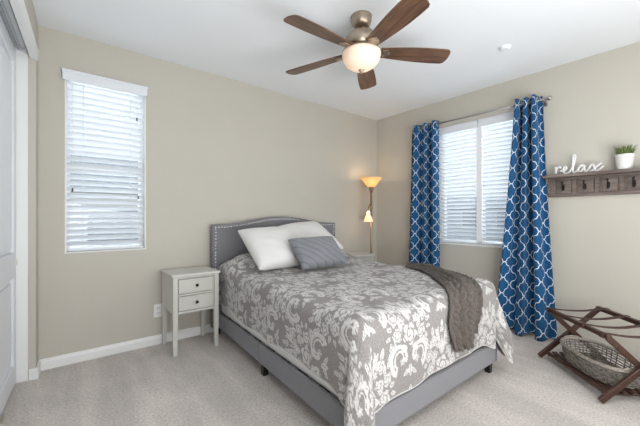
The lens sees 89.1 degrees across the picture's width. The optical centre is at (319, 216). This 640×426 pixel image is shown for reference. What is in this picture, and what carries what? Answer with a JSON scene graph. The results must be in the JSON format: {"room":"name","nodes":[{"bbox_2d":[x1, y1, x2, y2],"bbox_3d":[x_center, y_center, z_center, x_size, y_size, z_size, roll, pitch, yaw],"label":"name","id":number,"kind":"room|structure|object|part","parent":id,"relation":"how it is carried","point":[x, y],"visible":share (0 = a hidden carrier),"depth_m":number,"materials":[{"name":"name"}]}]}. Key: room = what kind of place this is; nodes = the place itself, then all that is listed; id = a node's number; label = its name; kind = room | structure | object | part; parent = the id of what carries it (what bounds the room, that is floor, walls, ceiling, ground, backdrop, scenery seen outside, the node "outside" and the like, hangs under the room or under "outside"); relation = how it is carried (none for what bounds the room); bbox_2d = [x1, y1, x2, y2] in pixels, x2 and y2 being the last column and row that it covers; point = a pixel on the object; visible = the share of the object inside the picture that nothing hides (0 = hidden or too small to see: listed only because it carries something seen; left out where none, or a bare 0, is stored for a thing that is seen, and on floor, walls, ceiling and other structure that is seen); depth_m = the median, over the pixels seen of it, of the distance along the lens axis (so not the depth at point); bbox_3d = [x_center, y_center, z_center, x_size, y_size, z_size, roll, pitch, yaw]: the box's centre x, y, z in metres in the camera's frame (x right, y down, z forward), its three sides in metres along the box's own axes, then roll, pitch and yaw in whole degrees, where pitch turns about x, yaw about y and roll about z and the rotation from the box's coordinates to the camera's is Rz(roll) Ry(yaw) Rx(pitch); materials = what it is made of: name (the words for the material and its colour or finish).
{"room":"bedroom","nodes":[
{"label":"bedroom","id":0,"kind":"room"},
{"bbox_2d":[24,0,37,369],"bbox_3d":[-0.828,-0.139,0.564,0.131,2.446,4.156,0,0,-36],"label":"wall","id":1,"kind":"structure","parent":0,"point":[32,63],"depth_m":2.17,"materials":[{"name":"beige paint"}]},
{"bbox_2d":[0,15,17,415],"bbox_3d":[-1.721,-0.006,1.736,0.044,2.149,0.910,0,0,-36],"label":"door","id":2,"kind":"structure","parent":1,"relation":"in","point":[8,260],"depth_m":1.91,"materials":[{"name":"white wood"}]},
{"bbox_3d":[-1.727,-0.379,1.732,0.020,1.205,0.740,0,0,-36],"label":"panel","id":3,"kind":"part","parent":2,"relation":"part of","materials":[{"name":"white wood"}]},
{"bbox_3d":[-1.726,0.661,1.732,0.022,0.554,0.740,0,0,-36],"label":"panel","id":4,"kind":"part","parent":2,"relation":"part of","materials":[{"name":"white wood"}]},
{"bbox_2d":[0,0,24,48],"bbox_3d":[-1.208,-1.112,1.068,0.097,0.008,2.606,0,0,-36],"label":"trim","id":5,"kind":"structure","parent":1,"relation":"attached to","point":[8,9],"depth_m":1.87,"materials":[{"name":"white wood"}]},
{"bbox_2d":[0,0,26,51],"bbox_3d":[-1.208,-1.098,1.068,0.075,0.020,2.606,0,0,-36],"label":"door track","id":6,"kind":"structure","parent":1,"relation":"attached to","point":[2,2],"depth_m":1.85,"materials":[{"name":"white painted wood"}]},
{"bbox_2d":[15,47,27,382],"bbox_3d":[-1.970,-0.016,2.127,0.088,2.200,0.003,0,0,-36],"label":"trim","id":7,"kind":"structure","parent":1,"relation":"attached to","point":[21,56],"depth_m":2.13,"materials":[{"name":"white"}]},
{"bbox_2d":[9,0,38,60],"bbox_3d":[-1.157,-1.092,1.119,0.043,0.072,2.630,0,0,-36],"label":"trim","id":8,"kind":"structure","parent":1,"relation":"attached to","point":[18,6],"depth_m":1.82,"materials":[{"name":"white wood"}]},
{"bbox_2d":[28,361,40,380],"bbox_3d":[-1.944,1.046,2.216,0.050,0.076,0.138,0,0,-36],"label":"baseboard","id":9,"kind":"structure","parent":1,"relation":"attached to","point":[33,374],"depth_m":2.17,"materials":[{"name":"white"}]},
{"bbox_2d":[38,25,376,359],"bbox_3d":[-0.894,-0.136,3.264,4.520,2.440,0.130,0,0,-39],"label":"wall","id":10,"kind":"structure","parent":0,"point":[220,150],"depth_m":2.89,"materials":[{"name":"beige paint"}]},
{"bbox_2d":[66,80,142,250],"bbox_3d":[-1.728,-0.391,2.629,0.535,1.320,0.050,0,0,-39],"label":"window","id":11,"kind":"structure","parent":10,"relation":"in","point":[67,216],"depth_m":2.50,"materials":[{"name":"white plastic"}]},
{"bbox_2d":[61,67,147,250],"bbox_3d":[-1.674,-0.412,2.557,0.569,1.335,0.093,0,0,-39],"label":"window blind","id":12,"kind":"object","parent":11,"relation":"attached to","point":[79,80],"visible":1,"depth_m":2.56,"materials":[{"name":"white plastic"}]},
{"bbox_3d":[-1.837,-0.617,2.412,0.002,0.804,0.002,0,0,-39],"label":"pull cord","id":13,"kind":"part","parent":12,"relation":"part of","materials":[{"name":"white plastic"}]},
{"bbox_3d":[-1.686,-1.026,2.578,0.507,0.035,0.046,0,0,-39],"label":"head rail","id":14,"kind":"part","parent":12,"relation":"part of","materials":[{"name":"white plastic"}]},
{"bbox_3d":[-1.684,0.246,2.575,0.505,0.018,0.048,0,0,-39],"label":"rail","id":15,"kind":"part","parent":12,"relation":"part of","materials":[{"name":"white plastic"}]},
{"bbox_3d":[-1.684,-0.387,2.575,0.315,1.248,0.050,0,0,-39],"label":"ladder cord","id":16,"kind":"part","parent":12,"relation":"part of","materials":[{"name":"white fabric"}]},
{"bbox_2d":[65,80,145,253],"bbox_3d":[-1.688,-0.391,2.580,0.535,1.320,0.078,0,0,-39],"label":"trim","id":17,"kind":"structure","parent":10,"relation":"attached to","point":[144,98],"depth_m":2.72,"materials":[{"name":"white wood"}]},
{"bbox_2d":[38,324,220,370],"bbox_3d":[-0.589,1.045,3.420,3.590,0.078,0.016,0,0,-39],"label":"baseboard","id":18,"kind":"structure","parent":10,"relation":"attached to","point":[84,355],"depth_m":2.56,"materials":[{"name":"white wood"}]},
{"bbox_2d":[154,304,161,317],"bbox_3d":[-1.383,0.799,2.776,0.068,0.110,0.009,0,0,-39],"label":"wall outlet","id":19,"kind":"object","parent":10,"relation":"attached to","point":[157,307],"visible":0.89,"depth_m":2.77,"materials":[{"name":"white plastic"}]},
{"bbox_2d":[0,326,639,425],"bbox_3d":[0.302,1.114,1.576,4.840,0.060,4.300,0,0,-39],"label":"floor","id":20,"kind":"structure","parent":0,"point":[206,384],"depth_m":1.97,"materials":[{"name":"beige carpet"}]},
{"bbox_2d":[0,412,5,423],"bbox_3d":[-1.710,1.068,1.713,0.070,0.032,0.060,0,0,-36],"label":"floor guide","id":21,"kind":"object","parent":20,"relation":"on","point":[2,418],"visible":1,"depth_m":1.72,"materials":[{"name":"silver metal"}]},
{"bbox_2d":[160,266,219,356],"bbox_3d":[-1.096,0.767,2.748,0.385,0.634,0.365,0,0,-39],"label":"nightstand","id":22,"kind":"object","parent":20,"relation":"on","point":[188,289],"visible":1,"depth_m":2.65,"materials":[{"name":"grey paint"}]},
{"bbox_3d":[-1.326,0.777,2.773,0.036,0.614,0.036,0,0,-39],"label":"leg","id":23,"kind":"part","parent":22,"relation":"part of","materials":[{"name":"grey paint"}]},
{"bbox_3d":[-1.129,0.777,2.532,0.036,0.614,0.036,0,0,-39],"label":"leg","id":24,"kind":"part","parent":22,"relation":"part of","materials":[{"name":"grey paint"}]},
{"bbox_3d":[-1.003,0.548,2.634,0.279,0.111,0.027,0,0,-39],"label":"drawer","id":25,"kind":"part","parent":22,"relation":"part of","materials":[{"name":"grey paint"}]},
{"bbox_3d":[-1.003,0.683,2.634,0.279,0.111,0.027,0,0,-39],"label":"drawer","id":26,"kind":"part","parent":22,"relation":"part of","materials":[{"name":"grey paint"}]},
{"bbox_3d":[-1.074,0.777,2.978,0.036,0.614,0.036,0,0,-39],"label":"leg","id":27,"kind":"part","parent":22,"relation":"part of","materials":[{"name":"grey paint"}]},
{"bbox_3d":[-0.878,0.777,2.737,0.036,0.614,0.036,0,0,-39],"label":"leg","id":28,"kind":"part","parent":22,"relation":"part of","materials":[{"name":"grey paint"}]},
{"bbox_2d":[211,217,496,425],"bbox_3d":[0.157,0.540,2.684,1.610,1.088,2.014,0,0,-39],"label":"bed","id":29,"kind":"object","parent":20,"relation":"on","point":[226,242],"visible":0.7,"depth_m":1.98,"materials":[{"name":"grey fabric"}]},
{"bbox_3d":[-0.675,0.936,2.619,0.030,0.129,0.921,0,0,-35],"label":"rail","id":30,"kind":"part","parent":29,"relation":"part of","materials":[{"name":"grey fabric"}]},
{"bbox_3d":[-0.380,1.040,2.235,0.047,0.087,0.044,0,0,-39],"label":"leg","id":31,"kind":"part","parent":29,"relation":"part of","materials":[{"name":"black wood"}]},
{"bbox_3d":[-0.416,0.510,3.470,1.506,1.028,0.073,0,0,-39],"label":"headboard","id":32,"kind":"part","parent":29,"relation":"part of","materials":[{"name":"grey fabric"}]},
{"bbox_3d":[-0.393,0.384,3.438,1.467,0.740,0.008,0,0,-39],"label":"nailhead trim","id":33,"kind":"part","parent":29,"relation":"part of","materials":[{"name":"silver metal"}]},
{"bbox_3d":[-0.114,0.936,1.822,0.030,0.129,1.023,0,0,-35],"label":"rail","id":34,"kind":"part","parent":29,"relation":"part of","materials":[{"name":"grey fabric"}]},
{"bbox_2d":[222,306,481,396],"bbox_3d":[0.139,0.692,2.633,1.443,0.412,1.895,0,0,-39],"label":"mattress","id":35,"kind":"object","parent":29,"relation":"on","point":[227,312],"visible":0.12,"depth_m":2.02,"materials":[{"name":"white fabric"}]},
{"bbox_2d":[217,250,512,425],"bbox_3d":[0.152,0.675,2.561,1.607,0.748,2.024,0,0,-39],"label":"bedspread","id":36,"kind":"object","parent":35,"relation":"on","point":[373,331],"visible":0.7,"depth_m":1.78,"materials":[{"name":"grey fabric"}]},
{"bbox_2d":[238,226,299,269],"bbox_3d":[-0.392,0.259,2.830,0.513,0.343,0.406,0,0,-40],"label":"pillow","id":37,"kind":"object","parent":36,"relation":"on","point":[270,248],"visible":0.87,"depth_m":2.70,"materials":[{"name":"white fabric"}]},
{"bbox_2d":[278,221,342,248],"bbox_3d":[-0.089,0.204,3.250,0.521,0.318,0.411,0,0,-42],"label":"pillow","id":38,"kind":"object","parent":36,"relation":"on","point":[310,228],"visible":0.48,"depth_m":3.22,"materials":[{"name":"white fabric"}]},
{"bbox_2d":[288,236,347,269],"bbox_3d":[-0.012,0.296,2.764,0.469,0.251,0.254,0,0,-35],"label":"pillow","id":39,"kind":"object","parent":36,"relation":"on","point":[320,251],"visible":1,"depth_m":2.69,"materials":[{"name":"grey fabric"}]},
{"bbox_2d":[405,263,482,351],"bbox_3d":[0.876,0.563,2.282,0.322,0.391,0.976,0,0,0],"label":"throw blanket","id":40,"kind":"object","parent":36,"relation":"on","point":[465,294],"visible":1,"depth_m":1.89,"materials":[{"name":"grey fabric"}]},
{"bbox_3d":[0.695,0.936,1.843,1.319,0.129,0.030,0,0,-39],"label":"foot rail","id":41,"kind":"part","parent":29,"relation":"part of","materials":[{"name":"grey fabric"}]},
{"bbox_3d":[0.932,0.936,2.676,0.030,0.129,1.023,0,0,-35],"label":"rail","id":42,"kind":"part","parent":29,"relation":"part of","materials":[{"name":"grey fabric"}]},
{"bbox_3d":[1.178,1.040,2.276,0.047,0.087,0.044,0,0,-39],"label":"leg","id":43,"kind":"part","parent":29,"relation":"part of","materials":[{"name":"black wood"}]},
{"bbox_2d":[346,252,374,260],"bbox_3d":[0.411,0.767,3.982,0.394,0.634,0.358,0,0,-39],"label":"nightstand","id":44,"kind":"object","parent":20,"relation":"on","point":[360,255],"visible":0.18,"depth_m":3.92,"materials":[{"name":"grey paint"}]},
{"bbox_3d":[0.502,0.548,3.870,0.288,0.111,0.027,0,0,-39],"label":"drawer","id":45,"kind":"part","parent":44,"relation":"part of","materials":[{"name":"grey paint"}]},
{"bbox_2d":[360,177,381,252],"bbox_3d":[0.658,0.291,4.169,0.280,1.585,0.280,0,0,-39],"label":"floor lamp","id":46,"kind":"object","parent":20,"relation":"on","point":[371,182],"visible":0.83,"depth_m":4.12,"materials":[{"name":"brown metal"}]},
{"bbox_3d":[0.614,0.015,4.123,0.120,0.087,0.120,0,0,-39],"label":"lamp shade","id":47,"kind":"part","parent":46,"relation":"part of","materials":[{"name":"beige glass"}]},
{"bbox_3d":[0.658,-0.440,4.169,0.280,0.123,0.280,0,0,-39],"label":"lamp shade","id":48,"kind":"part","parent":46,"relation":"part of","materials":[{"name":"orange glass"}]},
{"bbox_2d":[537,306,639,403],"bbox_3d":[1.879,0.878,2.175,0.463,0.408,0.640,0,0,5],"label":"luggage rack","id":49,"kind":"object","parent":20,"relation":"on","point":[618,388],"visible":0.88,"depth_m":2.10,"materials":[{"name":"brown wood"}]},
{"bbox_3d":[1.900,0.882,2.482,0.447,0.398,0.021,0,0,5],"label":"leg","id":50,"kind":"part","parent":49,"relation":"part of","materials":[{"name":"brown wood"}]},
{"bbox_3d":[1.935,0.889,2.454,0.404,0.383,0.021,0,0,5],"label":"leg","id":51,"kind":"part","parent":49,"relation":"part of","materials":[{"name":"brown wood"}]},
{"bbox_3d":[1.716,0.703,2.190,0.030,0.026,0.596,0,0,5],"label":"rail","id":52,"kind":"part","parent":49,"relation":"part of","materials":[{"name":"brown wood"}]},
{"bbox_2d":[560,335,639,388],"bbox_3d":[1.865,0.954,2.176,0.314,0.135,0.549,0,0,5],"label":"wicker basket","id":53,"kind":"object","parent":49,"relation":"on","point":[598,369],"visible":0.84,"depth_m":2.18,"materials":[{"name":"grey wicker"}]},
{"bbox_3d":[1.840,0.902,1.913,0.121,0.030,0.015,0,0,5],"label":"handle","id":54,"kind":"part","parent":53,"relation":"part of","materials":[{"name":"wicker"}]},
{"bbox_3d":[2.083,0.691,2.155,0.030,0.030,0.640,0,0,5],"label":"rail","id":55,"kind":"part","parent":49,"relation":"part of","materials":[{"name":"brown wood"}]},
{"bbox_3d":[1.841,0.882,1.869,0.447,0.398,0.021,0,0,5],"label":"leg","id":56,"kind":"part","parent":49,"relation":"part of","materials":[{"name":"brown wood"}]},
{"bbox_3d":[1.881,0.889,1.889,0.404,0.383,0.021,0,0,5],"label":"leg","id":57,"kind":"part","parent":49,"relation":"part of","materials":[{"name":"brown wood"}]},
{"bbox_2d":[32,0,639,119],"bbox_3d":[0.302,-1.396,1.576,4.840,0.080,4.300,0,0,-39],"label":"ceiling","id":58,"kind":"structure","parent":0,"point":[250,42],"depth_m":2.44,"materials":[{"name":"white paint"}]},
{"bbox_2d":[283,0,449,89],"bbox_3d":[0.251,-1.164,2.173,1.138,0.384,1.178,0,0,-39],"label":"ceiling fan","id":59,"kind":"object","parent":58,"relation":"hanging from","point":[361,53],"visible":1,"depth_m":2.11,"materials":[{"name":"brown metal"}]},
{"bbox_3d":[-0.036,-1.115,2.393,0.483,0.007,0.143,-1,11,31],"label":"blade","id":60,"kind":"part","parent":59,"relation":"part of","materials":[{"name":"brown wood"}]},
{"bbox_3d":[0.002,-1.115,1.961,0.483,0.007,0.143,-2,13,-41],"label":"blade","id":61,"kind":"part","parent":59,"relation":"part of","materials":[{"name":"brown wood"}]},
{"bbox_3d":[0.281,-1.053,2.203,0.262,0.118,0.262,0,0,-39],"label":"lamp shade","id":62,"kind":"part","parent":59,"relation":"part of","materials":[{"name":"white glass"}]},
{"bbox_3d":[0.364,-1.115,2.563,0.143,0.007,0.483,-12,-4,13],"label":"blade","id":63,"kind":"part","parent":59,"relation":"part of","materials":[{"name":"brown wood"}]},
{"bbox_3d":[0.425,-1.115,1.863,0.143,0.007,0.483,13,-4,-22],"label":"blade","id":64,"kind":"part","parent":59,"relation":"part of","materials":[{"name":"brown wood"}]},
{"bbox_3d":[0.649,-1.115,2.236,0.483,0.007,0.143,1,-12,-5],"label":"blade","id":65,"kind":"part","parent":59,"relation":"part of","materials":[{"name":"brown wood"}]},
{"bbox_2d":[499,44,510,51],"bbox_3d":[1.475,-1.345,2.590,0.086,0.022,0.086,0,0,-39],"label":"smoke detector","id":66,"kind":"object","parent":58,"relation":"attached to","point":[505,47],"visible":1,"depth_m":2.57,"materials":[{"name":"white paint"}]},
{"bbox_2d":[377,41,639,356],"bbox_3d":[2.159,-0.136,2.993,0.130,2.440,4.150,0,0,-39],"label":"wall","id":67,"kind":"structure","parent":0,"point":[593,109],"depth_m":2.84,"materials":[{"name":"beige paint"}]},
{"bbox_2d":[440,242,501,247],"bbox_3d":[1.710,0.304,3.491,0.087,0.018,0.920,0,0,-39],"label":"trim","id":68,"kind":"structure","parent":67,"relation":"attached to","point":[451,243],"depth_m":3.50,"materials":[{"name":"white"}]},
{"bbox_2d":[442,122,502,245],"bbox_3d":[1.745,-0.371,3.520,0.095,1.340,0.920,0,0,-39],"label":"window","id":69,"kind":"structure","parent":67,"relation":"in","point":[479,130],"depth_m":3.50,"materials":[{"name":"white plastic"}]},
{"bbox_2d":[439,120,476,243],"bbox_3d":[1.555,-0.374,3.665,0.069,1.326,0.462,0,0,-39],"label":"window blind","id":70,"kind":"object","parent":69,"relation":"attached to","point":[471,125],"visible":0.92,"depth_m":3.67,"materials":[{"name":"white plastic"}]},
{"bbox_3d":[1.554,0.280,3.680,0.048,0.018,0.414,0,0,-39],"label":"rail","id":71,"kind":"part","parent":70,"relation":"part of","materials":[{"name":"white plastic"}]},
{"bbox_2d":[477,111,513,245],"bbox_3d":[1.849,-0.374,3.305,0.069,1.326,0.462,0,0,-39],"label":"window blind","id":72,"kind":"object","parent":69,"relation":"attached to","point":[506,117],"visible":0.68,"depth_m":3.36,"materials":[{"name":"white plastic"}]},
{"bbox_3d":[1.863,0.280,3.300,0.048,0.018,0.414,0,0,-39],"label":"rail","id":73,"kind":"part","parent":72,"relation":"part of","materials":[{"name":"white plastic"}]},
{"bbox_2d":[412,96,551,130],"bbox_3d":[1.624,-1.058,3.463,0.105,0.079,1.451,0,0,-39],"label":"curtain rod","id":74,"kind":"object","parent":67,"relation":"attached to","point":[544,100],"visible":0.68,"depth_m":3.26,"materials":[{"name":"grey metal"}]},
{"bbox_2d":[409,120,439,266],"bbox_3d":[1.223,-0.014,3.905,0.116,2.190,0.447,0,0,-39],"label":"curtain","id":75,"kind":"object","parent":74,"relation":"hanging from","point":[424,247],"visible":0.73,"depth_m":3.85,"materials":[{"name":"blue fabric"}]},
{"bbox_2d":[497,94,557,341],"bbox_3d":[1.891,-0.013,2.995,0.223,2.193,0.513,0,0,-39],"label":"curtain","id":76,"kind":"object","parent":74,"relation":"hanging from","point":[526,285],"visible":0.97,"depth_m":2.98,"materials":[{"name":"blue fabric"}]},
{"bbox_2d":[543,168,639,196],"bbox_3d":[2.306,-0.273,2.611,0.125,0.190,0.856,0,0,-39],"label":"wall shelf","id":77,"kind":"object","parent":67,"relation":"attached to","point":[620,181],"visible":0.98,"depth_m":2.69,"materials":[{"name":"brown wood"}]},
{"bbox_3d":[2.151,-0.267,2.869,0.012,0.110,0.104,0,0,-39],"label":"panel","id":78,"kind":"part","parent":77,"relation":"part of","materials":[{"name":"brown wood"}]},
{"bbox_2d":[555,154,603,173],"bbox_3d":[2.184,-0.453,2.749,0.015,0.169,0.337,0,0,-39],"label":"word sign","id":79,"kind":"object","parent":77,"relation":"on","point":[565,168],"visible":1,"depth_m":2.76,"materials":[{"name":"white paint"}]},
{"bbox_3d":[2.246,-0.267,2.752,0.012,0.110,0.104,0,0,-39],"label":"panel","id":80,"kind":"part","parent":77,"relation":"part of","materials":[{"name":"brown wood"}]},
{"bbox_3d":[2.306,-0.356,2.611,0.125,0.024,0.856,0,0,-39],"label":"shelf","id":81,"kind":"part","parent":77,"relation":"part of","materials":[{"name":"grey wood"}]},
{"bbox_3d":[2.342,-0.267,2.635,0.012,0.110,0.104,0,0,-39],"label":"panel","id":82,"kind":"part","parent":77,"relation":"part of","materials":[{"name":"brown wood"}]},
{"bbox_2d":[614,144,637,169],"bbox_3d":[2.373,-0.464,2.526,0.157,0.192,0.146,0,0,-39],"label":"potted grass","id":83,"kind":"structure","parent":77,"relation":"on","point":[624,158],"depth_m":2.49,"materials":[{"name":"white ceramic"}]},
{"bbox_2d":[614,153,634,169],"bbox_3d":[2.366,-0.427,2.526,0.120,0.118,0.120,0,0,-39],"label":"pot","id":84,"kind":"object","parent":83,"relation":"attached to","point":[622,160],"depth_m":2.49,"materials":[{"name":"white ceramic"}]},
{"bbox_3d":[2.437,-0.267,2.518,0.012,0.110,0.104,0,0,-39],"label":"panel","id":85,"kind":"part","parent":77,"relation":"part of","materials":[{"name":"brown wood"}]},
{"label":"outside","id":86,"kind":"structure","parent":0,"visible":0},
{"bbox_3d":[-0.556,4.334,16.361,100.000,0.100,100.000,0,0,-39],"label":"ground","id":87,"kind":"structure","parent":86,"visible":0},
{"bbox_2d":[70,155,137,246],"bbox_3d":[-5.606,1.359,8.629,9.600,5.850,5.600,0,0,-39],"label":"house","id":88,"kind":"structure","parent":87,"relation":"on","point":[82,222],"depth_m":6.49,"materials":[{"name":"grey"}]},
{"bbox_2d":[447,196,506,241],"bbox_3d":[14.943,1.234,29.002,12.600,6.100,7.600,0,0,29],"label":"house","id":89,"kind":"structure","parent":87,"relation":"on","point":[493,196],"depth_m":26.52,"materials":[{"name":"grey"}]}
]}

